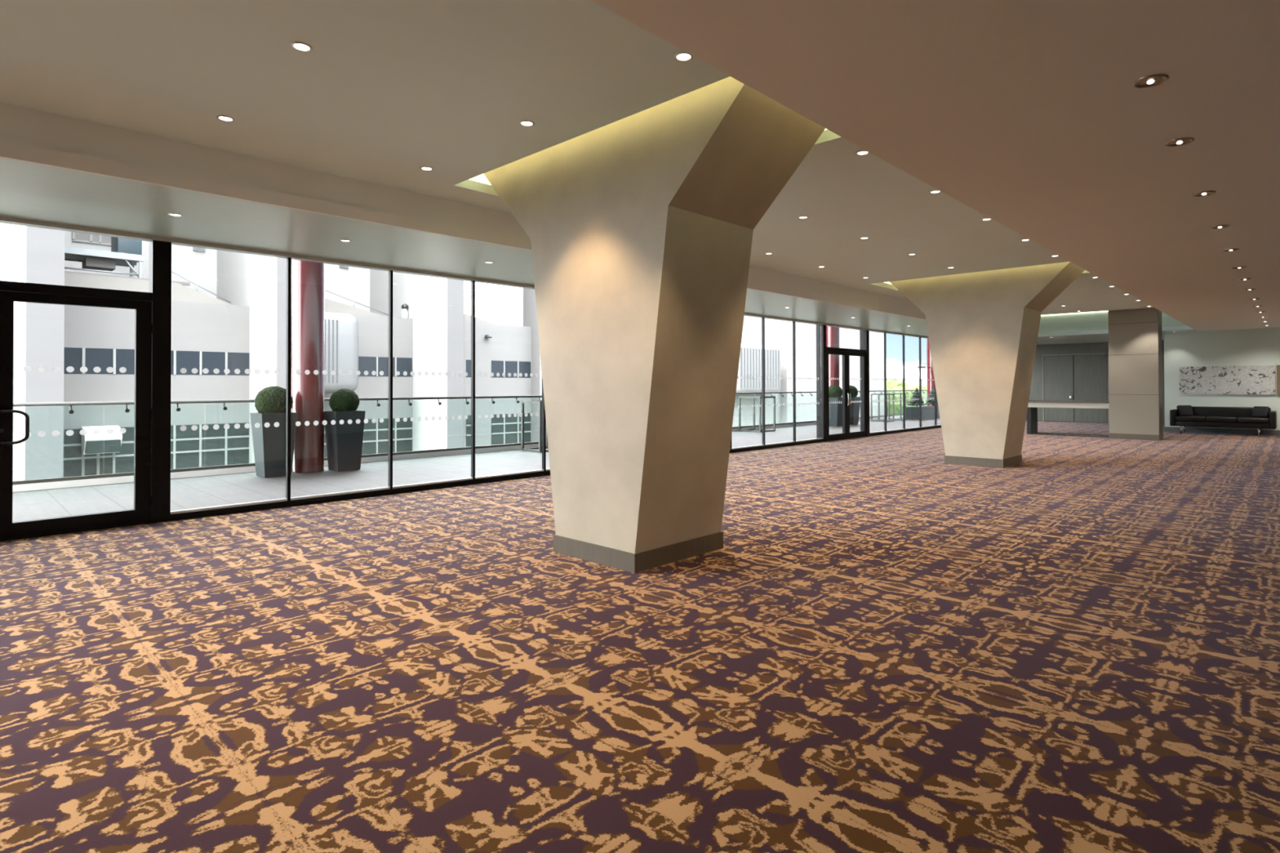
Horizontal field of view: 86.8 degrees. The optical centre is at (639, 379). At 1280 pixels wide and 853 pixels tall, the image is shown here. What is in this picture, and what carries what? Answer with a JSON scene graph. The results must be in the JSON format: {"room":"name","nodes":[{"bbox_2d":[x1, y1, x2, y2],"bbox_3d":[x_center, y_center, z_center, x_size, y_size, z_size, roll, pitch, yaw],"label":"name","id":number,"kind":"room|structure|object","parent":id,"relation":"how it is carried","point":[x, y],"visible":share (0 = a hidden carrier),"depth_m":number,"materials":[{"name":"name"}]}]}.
{"room":"convention center foyer","nodes":[
{"label":"convention center foyer","id":0,"kind":"room"},
{"bbox_2d":[0,0,1153,315],"bbox_3d":[1.976,-1.772,7.632,3.963,0.085,25.700,-1,-1,44],"label":"ceiling","id":1,"kind":"structure","parent":0,"point":[385,91],"depth_m":4.21,"materials":[{"name":"paint"}]},
{"bbox_2d":[216,115,234,121],"bbox_3d":[-2.774,-1.744,4.533,0.104,0.008,0.104,-1,-1,44],"label":"recessed light","id":2,"kind":"object","parent":1,"relation":"in","point":[223,117],"visible":1,"depth_m":4.52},
{"bbox_2d":[290,41,312,52],"bbox_3d":[-1.789,-1.756,3.580,0.104,0.008,0.104,-1,-1,44],"label":"recessed light","id":3,"kind":"object","parent":1,"relation":"in","point":[298,46],"visible":1,"depth_m":3.57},
{"bbox_2d":[420,166,433,170],"bbox_3d":[-1.759,-1.737,5.582,0.104,0.008,0.104,-1,-1,44],"label":"recessed light","id":4,"kind":"object","parent":1,"relation":"in","point":[424,168],"visible":1,"depth_m":5.57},
{"bbox_2d":[469,173,491,185],"bbox_3d":[-1.247,-1.900,6.588,0.030,0.164,1.345,-1,-1,44],"label":"light strip","id":5,"kind":"object","parent":1,"relation":"attached to","point":[482,178],"visible":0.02,"depth_m":6.32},
{"bbox_2d":[519,120,534,126],"bbox_3d":[-0.774,-1.748,4.630,0.104,0.008,0.104,-1,-1,44],"label":"recessed light","id":6,"kind":"object","parent":1,"relation":"in","point":[524,122],"visible":1,"depth_m":4.62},
{"bbox_2d":[674,51,693,62],"bbox_3d":[0.238,-1.760,3.699,0.104,0.008,0.104,-1,-1,44],"label":"recessed light","id":7,"kind":"object","parent":1,"relation":"in","point":[683,56],"visible":0.96,"depth_m":3.69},
{"bbox_2d":[798,215,808,218],"bbox_3d":[1.743,-1.729,7.232,0.104,0.008,0.104,-1,-1,44],"label":"recessed light","id":8,"kind":"object","parent":1,"relation":"in","point":[803,216],"visible":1,"depth_m":7.22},
{"bbox_2d":[855,150,869,155],"bbox_3d":[1.721,-1.749,5.231,0.104,0.008,0.104,-1,-1,44],"label":"recessed light","id":9,"kind":"object","parent":1,"relation":"in","point":[860,153],"visible":0.97,"depth_m":5.22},
{"bbox_2d":[928,190,941,193],"bbox_3d":[2.744,-1.741,6.289,0.104,0.008,0.104,-1,-1,44],"label":"recessed light","id":10,"kind":"object","parent":1,"relation":"in","point":[932,191],"visible":0.96,"depth_m":6.29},
{"bbox_2d":[981,217,991,221],"bbox_3d":[3.758,-1.733,7.337,0.104,0.008,0.104,-1,-1,44],"label":"recessed light","id":11,"kind":"object","parent":1,"relation":"in","point":[984,219],"visible":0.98,"depth_m":7.32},
{"bbox_2d":[0,417,1279,852],"bbox_3d":[9.152,1.581,15.483,14.800,0.300,52.999,-1,-1,44],"label":"floor","id":12,"kind":"structure","parent":0,"point":[887,646],"depth_m":3.17,"materials":[{"name":"carpet"}]},
{"bbox_2d":[0,215,172,541],"bbox_3d":[-5.477,-0.005,5.731,0.238,2.750,2.502,-1,-1,44],"label":"door","id":13,"kind":"structure","parent":12,"relation":"on","point":[153,308],"depth_m":6.39,"materials":[{"name":"black metal"}]},
{"bbox_2d":[170,238,291,520],"bbox_3d":[-4.210,0.005,7.011,0.120,2.750,1.099,-1,-1,44],"label":"window","id":14,"kind":"structure","parent":12,"relation":"on","point":[189,513],"depth_m":7.16,"materials":[{"name":"metal"}]},
{"bbox_2d":[249,412,297,477],"bbox_3d":[-5.383,0.952,9.958,0.490,0.920,0.490,-1,-1,43],"label":"planter","id":15,"kind":"object","parent":12,"relation":"on","point":[268,443],"visible":0.84,"depth_m":9.79,"materials":[{"name":"plastic"}]},
{"bbox_2d":[254,386,293,413],"bbox_3d":[-5.386,0.339,9.963,0.496,0.486,0.499,0,-1,8],"label":"box ball","id":16,"kind":"object","parent":15,"relation":"on","point":[271,399],"visible":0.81,"depth_m":9.78,"materials":[{"name":"green plant"}]},
{"bbox_2d":[291,259,324,472],"bbox_3d":[-5.147,-3.334,10.514,0.470,9.500,0.470,-1,-1,44],"label":"round column","id":17,"kind":"structure","parent":12,"relation":"on","point":[308,277],"depth_m":10.29,"materials":[{"name":"red metal"}]},
{"bbox_2d":[288,253,392,506],"bbox_3d":[-3.431,0.011,7.817,0.120,2.750,1.176,-1,-1,44],"label":"window","id":18,"kind":"structure","parent":12,"relation":"on","point":[335,496],"depth_m":8.02,"materials":[{"name":"metal"}]},
{"bbox_2d":[324,410,365,471],"bbox_3d":[-4.652,0.957,10.656,0.460,0.920,0.460,-1,-1,43],"label":"planter","id":19,"kind":"object","parent":12,"relation":"on","point":[344,442],"visible":0.91,"depth_m":10.51,"materials":[{"name":"plastic"}]},
{"bbox_2d":[328,388,359,411],"bbox_3d":[-4.653,0.367,10.663,0.436,0.440,0.437,0,-1,-36],"label":"box ball","id":20,"kind":"object","parent":19,"relation":"on","point":[343,399],"visible":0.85,"depth_m":10.51,"materials":[{"name":"green plant"}]},
{"bbox_2d":[391,266,475,493],"bbox_3d":[-2.628,0.017,8.647,0.120,2.750,1.166,-1,-1,44],"label":"window","id":21,"kind":"structure","parent":12,"relation":"on","point":[466,481],"depth_m":8.85,"materials":[{"name":"metal"}]},
{"bbox_2d":[12,415,902,492],"bbox_3d":[3.818,1.604,20.642,0.200,0.382,53.000,-1,-1,44],"label":"trim","id":22,"kind":"structure","parent":12,"relation":"attached to","point":[53,485],"depth_m":10.17,"materials":[{"name":"white metal"}]},
{"bbox_2d":[12,389,927,484],"bbox_3d":[3.704,0.898,20.411,0.090,1.029,51.500,-1,-1,44],"label":"glass railing","id":23,"kind":"object","parent":22,"relation":"on","point":[70,404],"visible":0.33,"depth_m":10.27,"materials":[{"name":"glass"}]},
{"bbox_2d":[474,277,546,484],"bbox_3d":[-1.816,0.023,9.486,0.120,2.750,1.201,-1,-1,44],"label":"window","id":24,"kind":"structure","parent":12,"relation":"on","point":[517,475],"depth_m":9.54,"materials":[{"name":"metal"}]},
{"bbox_2d":[520,400,548,452],"bbox_3d":[-1.960,0.941,13.785,0.624,1.000,0.664,-1,-1,44],"label":"bar table","id":25,"kind":"object","parent":12,"relation":"on","point":[540,402],"visible":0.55,"depth_m":13.66,"materials":[{"name":"metal"}]},
{"bbox_2d":[545,468,550,475],"bbox_3d":[-1.008,0.029,10.321,0.120,2.750,1.156,-1,-1,44],"label":"window","id":26,"kind":"structure","parent":12,"relation":"on","point":[548,470],"depth_m":9.90,"materials":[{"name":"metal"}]},
{"bbox_2d":[483,75,825,573],"bbox_3d":[-0.011,-0.377,5.391,3.400,3.460,1.014,-1,-1,44],"label":"column","id":27,"kind":"structure","parent":12,"relation":"on","point":[639,227],"depth_m":4.91,"materials":[{"name":"paint"}]},
{"bbox_2d":[729,438,732,453],"bbox_3d":[1.360,0.048,12.769,0.120,2.750,1.146,-1,-1,44],"label":"window","id":28,"kind":"structure","parent":12,"relation":"on","point":[731,450],"depth_m":13.13,"materials":[{"name":"metal"}]},
{"bbox_2d":[731,312,765,453],"bbox_3d":[2.152,0.054,13.588,0.120,2.750,1.166,-1,-1,44],"label":"window","id":29,"kind":"structure","parent":12,"relation":"on","point":[755,446],"depth_m":13.96,"materials":[{"name":"metal"}]},
{"bbox_2d":[738,395,775,432],"bbox_3d":[3.356,0.984,19.424,0.744,1.000,0.764,-1,-1,44],"label":"bar table","id":30,"kind":"object","parent":12,"relation":"on","point":[753,397],"visible":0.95,"depth_m":19.39,"materials":[{"name":"metal"}]},
{"bbox_2d":[761,315,795,448],"bbox_3d":[2.969,0.060,14.433,0.120,2.750,1.216,-1,-1,44],"label":"window","id":31,"kind":"structure","parent":12,"relation":"on","point":[792,442],"depth_m":14.82,"materials":[{"name":"metal"}]},
{"bbox_2d":[795,319,823,444],"bbox_3d":[3.801,0.067,15.293,0.120,2.750,1.210,-1,-1,44],"label":"window","id":32,"kind":"structure","parent":12,"relation":"on","point":[820,439],"depth_m":15.26,"materials":[{"name":"metal"}]},
{"bbox_2d":[826,325,839,386],"bbox_3d":[6.352,-3.244,22.402,0.470,9.500,0.470,-1,-1,44],"label":"round column","id":33,"kind":"structure","parent":12,"relation":"on","point":[832,332],"depth_m":22.17,"materials":[{"name":"red paint"}]},
{"bbox_2d":[828,397,842,426],"bbox_3d":[6.239,1.039,21.714,0.490,0.920,0.490,-1,-1,44],"label":"planter","id":34,"kind":"object","parent":12,"relation":"on","point":[835,410],"visible":0.56,"depth_m":21.52,"materials":[{"name":"plastic"}]},
{"bbox_2d":[828,384,842,397],"bbox_3d":[6.237,0.422,21.719,0.510,0.495,0.507,0,-1,8],"label":"box ball","id":35,"kind":"object","parent":34,"relation":"on","point":[834,391],"visible":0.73,"depth_m":21.53,"materials":[{"name":"green plant"}]},
{"bbox_2d":[816,323,869,441],"bbox_3d":[5.029,0.076,16.589,0.243,2.750,2.360,-1,-1,44],"label":"door","id":36,"kind":"structure","parent":12,"relation":"on","point":[823,352],"depth_m":16.47,"materials":[{"name":"black metal"}]},
{"bbox_2d":[840,396,860,424],"bbox_3d":[7.051,1.047,22.668,0.490,0.920,0.490,-1,-1,44],"label":"planter","id":37,"kind":"object","parent":12,"relation":"on","point":[855,406],"visible":0.49,"depth_m":22.45,"materials":[{"name":"plastic"}]},
{"bbox_2d":[849,385,857,396],"bbox_3d":[7.051,0.438,22.673,0.487,0.477,0.491,0,-1,-14],"label":"box ball","id":38,"kind":"object","parent":37,"relation":"on","point":[853,390],"visible":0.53,"depth_m":22.48,"materials":[{"name":"green plant"}]},
{"bbox_2d":[869,328,887,435],"bbox_3d":[6.223,0.086,17.796,0.120,2.750,1.036,-1,-1,44],"label":"window","id":39,"kind":"structure","parent":12,"relation":"on","point":[878,433],"depth_m":18.13,"materials":[{"name":"metal"}]},
{"bbox_2d":[871,393,894,422],"bbox_3d":[8.787,1.021,24.536,0.594,1.000,0.644,-1,-1,44],"label":"bar table","id":40,"kind":"object","parent":12,"relation":"on","point":[872,394],"visible":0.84,"depth_m":24.50,"materials":[{"name":"metal"}]},
{"bbox_2d":[886,331,905,434],"bbox_3d":[6.995,0.091,18.594,0.120,2.750,1.216,-1,-1,44],"label":"window","id":41,"kind":"structure","parent":12,"relation":"on","point":[900,430],"depth_m":18.99,"materials":[{"name":"metal"}]},
{"bbox_2d":[888,393,906,420],"bbox_3d":[9.657,1.028,25.434,0.494,1.000,0.444,-1,-1,44],"label":"bar table","id":42,"kind":"object","parent":12,"relation":"on","point":[900,394],"visible":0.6,"depth_m":25.39,"materials":[{"name":"metal"}]},
{"bbox_2d":[904,333,921,431],"bbox_3d":[7.815,0.098,19.442,0.120,2.750,1.176,-1,-1,44],"label":"window","id":43,"kind":"structure","parent":12,"relation":"on","point":[919,428],"depth_m":19.83,"materials":[{"name":"metal"}]},
{"bbox_2d":[902,406,934,420],"bbox_3d":[10.812,1.295,26.193,0.660,0.475,1.660,-1,-1,44],"label":"planter","id":44,"kind":"object","parent":12,"relation":"on","point":[912,412],"visible":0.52,"depth_m":25.72,"materials":[{"name":"plastic"}]},
{"bbox_2d":[906,388,925,406],"bbox_3d":[10.615,0.693,26.003,0.633,0.745,0.610,0,-1,3],"label":"conifer","id":45,"kind":"object","parent":44,"relation":"on","point":[916,393],"visible":0.8,"depth_m":25.87,"materials":[{"name":"green plant"}]},
{"bbox_2d":[920,335,937,430],"bbox_3d":[8.625,0.104,20.280,0.120,2.750,1.186,-1,-1,44],"label":"window","id":46,"kind":"structure","parent":12,"relation":"on","point":[935,426],"depth_m":20.60,"materials":[{"name":"metal"}]},
{"bbox_2d":[926,338,934,405],"bbox_3d":[12.420,-3.196,28.775,0.470,9.500,0.470,-1,-1,44],"label":"round column","id":47,"kind":"structure","parent":12,"relation":"on","point":[930,375],"depth_m":28.62,"materials":[{"name":"red paint"}]},
{"bbox_2d":[921,404,939,417],"bbox_3d":[12.185,1.305,27.613,0.660,0.475,2.010,-1,-1,44],"label":"planter","id":48,"kind":"object","parent":12,"relation":"on","point":[937,406],"visible":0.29,"depth_m":26.79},
{"bbox_2d":[924,387,937,405],"bbox_3d":[11.769,0.693,27.197,0.647,0.764,0.597,0,-1,-12],"label":"conifer","id":49,"kind":"object","parent":48,"relation":"on","point":[931,394],"visible":0.63,"depth_m":27.07,"materials":[{"name":"green plant"}]},
{"bbox_2d":[889,261,1084,467],"bbox_3d":[5.732,-0.332,11.327,3.400,3.460,1.014,-1,-1,44],"label":"column","id":50,"kind":"structure","parent":12,"relation":"on","point":[983,326],"depth_m":10.91,"materials":[{"name":"paint"}]},
{"bbox_2d":[1026,400,1109,437],"bbox_3d":[11.258,0.998,17.416,2.250,0.893,0.720,-1,-1,44],"label":"table","id":51,"kind":"object","parent":12,"relation":"on","point":[1032,412],"depth_m":17.54,"materials":[{"name":"white"}]},
{"bbox_2d":[1107,307,1163,440],"bbox_3d":[11.953,-0.298,16.343,0.976,3.460,0.640,-1,-1,44],"label":"square column","id":52,"kind":"structure","parent":12,"relation":"on","point":[1135,335],"depth_m":16.09,"materials":[{"name":"beige paint"}]},
{"bbox_2d":[1169,406,1276,436],"bbox_3d":[15.206,1.083,17.693,2.070,0.710,0.870,-1,-1,44],"label":"sofa","id":53,"kind":"object","parent":12,"relation":"on","point":[1203,416],"visible":0.97,"depth_m":17.59,"materials":[{"name":"black leather"}]},
{"bbox_2d":[1177,404,1193,416],"bbox_3d":[14.705,0.844,18.271,0.340,0.289,0.170,0,-1,15],"label":"cushion","id":54,"kind":"object","parent":53,"relation":"on","point":[1183,410],"visible":1,"depth_m":18.23,"materials":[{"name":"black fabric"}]},
{"bbox_2d":[1175,415,1206,422],"bbox_3d":[14.694,1.047,18.050,0.608,0.130,0.650,-1,-1,44],"label":"seat cushion","id":55,"kind":"object","parent":53,"relation":"on","point":[1178,418],"depth_m":17.83,"materials":[{"name":"black leather"}]},
{"bbox_2d":[1205,416,1237,422],"bbox_3d":[15.135,1.042,17.623,0.608,0.130,0.650,-1,-1,44],"label":"seat cushion","id":56,"kind":"object","parent":53,"relation":"on","point":[1208,419],"depth_m":17.42,"materials":[{"name":"black leather"}]},
{"bbox_2d":[1236,417,1269,423],"bbox_3d":[15.577,1.037,17.196,0.608,0.130,0.650,-1,-1,44],"label":"seat cushion","id":57,"kind":"object","parent":53,"relation":"on","point":[1239,420],"depth_m":16.99,"materials":[{"name":"black leather"}]},
{"bbox_2d":[1251,406,1269,417],"bbox_3d":[15.783,0.832,17.228,0.170,0.289,0.340,0,-1,-17],"label":"cushion","id":58,"kind":"object","parent":53,"relation":"on","point":[1257,411],"visible":1,"depth_m":17.18,"materials":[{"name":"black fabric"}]},
{"bbox_2d":[0,0,1279,344],"bbox_3d":[5.744,-1.846,9.414,11.200,0.950,33.500,-1,-1,44],"label":"ceiling","id":59,"kind":"structure","parent":0,"point":[1029,115],"depth_m":4.03,"materials":[{"name":"paint"}]},
{"bbox_2d":[168,213,182,217],"bbox_3d":[-3.901,-1.380,5.686,0.104,0.008,0.104,-1,-1,44],"label":"recessed light","id":60,"kind":"object","parent":59,"relation":"in","point":[169,214],"visible":1,"depth_m":5.68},
{"bbox_2d":[339,239,351,242],"bbox_3d":[-2.915,-1.373,6.705,0.104,0.008,0.104,-1,-1,44],"label":"recessed light","id":61,"kind":"object","parent":59,"relation":"in","point":[341,240],"visible":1,"depth_m":6.69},
{"bbox_2d":[0,102,925,319],"bbox_3d":[1.658,-1.529,10.129,0.040,0.350,28.850,-1,-1,44],"label":"ceiling beam","id":62,"kind":"structure","parent":59,"relation":"attached to","point":[30,135],"depth_m":5.37,"materials":[{"name":"paint"}]},
{"bbox_2d":[1040,311,1103,315],"bbox_3d":[13.128,-1.948,19.139,3.888,0.050,0.025,-1,-1,44],"label":"light strip","id":63,"kind":"object","parent":59,"relation":"attached to","point":[1098,311],"visible":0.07,"depth_m":19.62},
{"bbox_2d":[1037,325,1194,337],"bbox_3d":[13.113,-1.346,19.145,3.968,0.105,0.040,-1,-1,44],"label":"trim","id":64,"kind":"structure","parent":59,"relation":"attached to","point":[1180,327],"depth_m":19.37,"materials":[{"name":"paint"}]},
{"bbox_2d":[1132,73,1168,88],"bbox_3d":[2.431,-1.416,3.224,0.140,0.016,0.140,-1,-1,44],"label":"recessed light","id":65,"kind":"object","parent":59,"relation":"in","point":[1152,80],"visible":1,"depth_m":3.22,"materials":[{"name":"silver metal"}]},
{"bbox_2d":[1164,137,1195,146],"bbox_3d":[3.215,-1.410,4.034,0.140,0.016,0.140,-1,-1,44],"label":"recessed light","id":66,"kind":"object","parent":59,"relation":"in","point":[1184,140],"visible":1,"depth_m":4.03,"materials":[{"name":"silver metal"}]},
{"bbox_2d":[1191,190,1216,196],"bbox_3d":[4.266,-1.402,5.122,0.140,0.016,0.140,-1,-1,44],"label":"recessed light","id":67,"kind":"object","parent":59,"relation":"in","point":[1207,192],"visible":1,"depth_m":5.11,"materials":[{"name":"silver metal"}]},
{"bbox_2d":[1209,224,1230,228],"bbox_3d":[5.314,-1.394,6.204,0.140,0.016,0.140,-1,-1,44],"label":"recessed light","id":68,"kind":"object","parent":59,"relation":"in","point":[1221,226],"visible":1,"depth_m":6.19,"materials":[{"name":"silver metal"}]},
{"bbox_2d":[1222,248,1239,251],"bbox_3d":[6.342,-1.386,7.267,0.140,0.016,0.140,-1,-1,44],"label":"recessed light","id":69,"kind":"object","parent":59,"relation":"in","point":[1230,249],"visible":1,"depth_m":7.25,"materials":[{"name":"silver metal"}]},
{"bbox_2d":[1231,266,1247,268],"bbox_3d":[7.403,-1.378,8.364,0.140,0.016,0.140,-1,-1,44],"label":"recessed light","id":70,"kind":"object","parent":59,"relation":"in","point":[1238,267],"visible":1,"depth_m":8.35,"materials":[{"name":"silver metal"}]},
{"bbox_2d":[1026,339,1164,425],"bbox_3d":[15.398,0.119,23.470,5.500,2.750,0.150,-1,-1,44],"label":"wall","id":71,"kind":"structure","parent":0,"point":[1036,389],"depth_m":24.03,"materials":[{"name":"grey paint"}]},
{"bbox_2d":[1042,352,1109,423],"bbox_3d":[15.128,0.303,23.563,1.980,2.385,0.090,-1,-1,44],"label":"door","id":72,"kind":"structure","parent":71,"relation":"in","point":[1090,371],"depth_m":23.53,"materials":[{"name":"grey wood"}]},
{"bbox_2d":[1044,354,1107,422],"bbox_3d":[15.155,0.321,23.590,1.900,2.330,0.010,-1,-1,44],"label":"door frame","id":73,"kind":"structure","parent":71,"relation":"attached to","point":[1091,354],"depth_m":23.61,"materials":[{"name":"grey metal"}]},
{"bbox_2d":[1164,327,1279,430],"bbox_3d":[18.023,-0.414,18.222,5.820,3.700,3.750,-1,-1,44],"label":"wall","id":74,"kind":"structure","parent":0,"point":[1260,346],"depth_m":18.09,"materials":[{"name":"paint"}]},
{"bbox_2d":[1164,426,1279,435],"bbox_3d":[16.715,1.361,16.855,5.830,0.130,0.015,-1,-1,44],"label":"baseboard","id":75,"kind":"structure","parent":74,"relation":"attached to","point":[1233,431],"depth_m":18.02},
{"bbox_2d":[1179,365,1275,394],"bbox_3d":[15.544,0.022,17.972,1.925,0.745,0.049,-1,-1,44],"label":"picture","id":76,"kind":"object","parent":74,"relation":"attached to","point":[1228,380],"visible":1,"depth_m":17.91,"materials":[{"name":"fabric"}]},
{"bbox_2d":[1276,364,1279,395],"bbox_3d":[16.694,0.008,16.853,1.235,0.755,0.059,-1,-1,44],"label":"picture","id":77,"kind":"object","parent":74,"relation":"attached to","point":[1277,366],"visible":1,"depth_m":17.24,"materials":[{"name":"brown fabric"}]},
{"label":"outside","id":78,"kind":"structure","parent":0,"visible":0},
{"bbox_3d":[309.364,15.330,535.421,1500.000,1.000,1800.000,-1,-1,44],"label":"ground","id":79,"kind":"structure","parent":78,"visible":0},
{"bbox_2d":[0,222,884,480],"bbox_3d":[-9.547,-6.599,58.537,25.000,35.000,98.800,-1,-1,44],"label":"office building","id":80,"kind":"structure","parent":79,"relation":"on","point":[209,331],"depth_m":34.85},
{"bbox_2d":[80,425,122,454],"bbox_3d":[-24.076,2.734,30.295,1.120,1.250,1.300,-1,-1,44],"label":"vent hood","id":81,"kind":"object","parent":80,"relation":"attached to","point":[103,442],"visible":0.92,"depth_m":29.97,"materials":[{"name":"white metal"}]},
{"bbox_2d":[84,440,120,453],"bbox_3d":[-23.896,2.981,30.119,0.620,0.550,1.200,-1,-1,44],"label":"grille","id":82,"kind":"object","parent":81,"relation":"attached to","point":[91,446],"depth_m":29.87,"materials":[{"name":"grey metal"}]},
{"bbox_2d":[64,246,190,285],"bbox_3d":[-25.207,-5.348,32.980,2.400,1.250,5.100,-1,-1,44],"label":"platform","id":83,"kind":"object","parent":80,"relation":"on","point":[96,260],"visible":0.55,"depth_m":31.93,"materials":[{"name":"metal"}]},
{"bbox_2d":[111,236,142,254],"bbox_3d":[-25.106,-6.657,33.101,1.800,1.350,0.940,-1,-1,44],"label":"cabinet","id":84,"kind":"object","parent":83,"relation":"on","point":[121,245],"visible":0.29,"depth_m":32.51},
{"bbox_2d":[192,246,204,251],"bbox_3d":[-25.202,-7.556,38.696,0.300,0.440,0.560,-1,-1,44],"label":"wall vent","id":85,"kind":"object","parent":80,"relation":"attached to","point":[198,249],"visible":0.36,"depth_m":38.60,"materials":[{"name":"metal"}]},
{"bbox_2d":[171,270,231,302],"bbox_3d":[-22.018,-4.698,33.681,0.070,1.584,2.978,-1,-1,44],"label":"roof rail","id":86,"kind":"object","parent":80,"relation":"attached to","point":[197,285],"visible":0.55,"depth_m":33.69,"materials":[{"name":"metal"}]},
{"bbox_2d":[290,311,358,393],"bbox_3d":[-16.955,-1.401,36.133,2.612,4.300,3.150,-1,-1,44],"label":"duct","id":87,"kind":"object","parent":80,"relation":"attached to","point":[340,329],"visible":0.45,"depth_m":35.56,"materials":[{"name":"metal"}]},
{"bbox_2d":[339,265,348,268],"bbox_3d":[-19.501,-7.562,44.590,0.300,0.440,0.560,-1,-1,44],"label":"wall vent","id":88,"kind":"object","parent":80,"relation":"attached to","point":[340,266],"visible":0.3,"depth_m":44.49,"materials":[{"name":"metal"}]},
{"bbox_2d":[324,288,388,315],"bbox_3d":[-16.594,-4.531,39.286,0.070,1.338,4.168,-1,-1,44],"label":"roof rail","id":89,"kind":"object","parent":80,"relation":"attached to","point":[325,289],"visible":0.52,"depth_m":39.30,"materials":[{"name":"metal"}]},
{"bbox_2d":[401,303,408,318],"bbox_3d":[-14.569,-4.215,41.951,0.400,0.950,0.390,-1,-1,44],"label":"cowl","id":90,"kind":"object","parent":80,"relation":"on","point":[404,313],"visible":0.94,"depth_m":41.82,"materials":[{"name":"white metal"}]},
{"bbox_2d":[736,343,780,392],"bbox_3d":[10.707,-0.966,64.295,2.012,4.650,7.300,-1,-1,44],"label":"duct","id":91,"kind":"object","parent":80,"relation":"attached to","point":[750,356],"visible":0.66,"depth_m":63.15,"materials":[{"name":"metal"}]},
{"bbox_2d":[886,377,909,389],"bbox_3d":[50.094,5.627,135.787,7.588,11.792,7.545,-1,-1,44],"label":"tree","id":92,"kind":"object","parent":79,"relation":"on","point":[891,384],"visible":0.06,"depth_m":133.52,"materials":[{"name":"green plant"}]},
{"bbox_2d":[886,386,913,415],"bbox_3d":[38.217,6.080,99.608,6.201,10.231,6.224,-1,-1,44],"label":"tree","id":93,"kind":"object","parent":79,"relation":"on","point":[909,393],"visible":0.16,"depth_m":97.66,"materials":[{"name":"green plant"}]},
{"bbox_2d":[886,377,927,387],"bbox_3d":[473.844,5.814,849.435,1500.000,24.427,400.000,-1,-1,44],"label":"hills","id":94,"kind":"structure","parent":79,"relation":"on","point":[912,383],"depth_m":859.46,"materials":[{"name":"white"}]},
{"bbox_2d":[894,395,924,414],"bbox_3d":[34.138,6.532,84.000,4.746,9.041,5.937,-1,-1,44],"label":"tree","id":95,"kind":"object","parent":79,"relation":"on","point":[897,411],"visible":0.06,"depth_m":83.53,"materials":[{"name":"green plant"}]},
{"bbox_2d":[909,384,927,398],"bbox_3d":[46.139,6.062,111.001,8.108,10.452,8.445,-1,-1,44],"label":"tree","id":96,"kind":"object","parent":79,"relation":"on","point":[916,386],"visible":0.05,"depth_m":108.97,"materials":[{"name":"green plant"}]},
{"bbox_2d":[923,393,927,405],"bbox_3d":[39.245,6.170,89.533,5.770,9.847,5.989,-1,-1,44],"label":"tree","id":97,"kind":"object","parent":79,"relation":"on","point":[926,394],"visible":0.02,"depth_m":89.61,"materials":[{"name":"green plant"}]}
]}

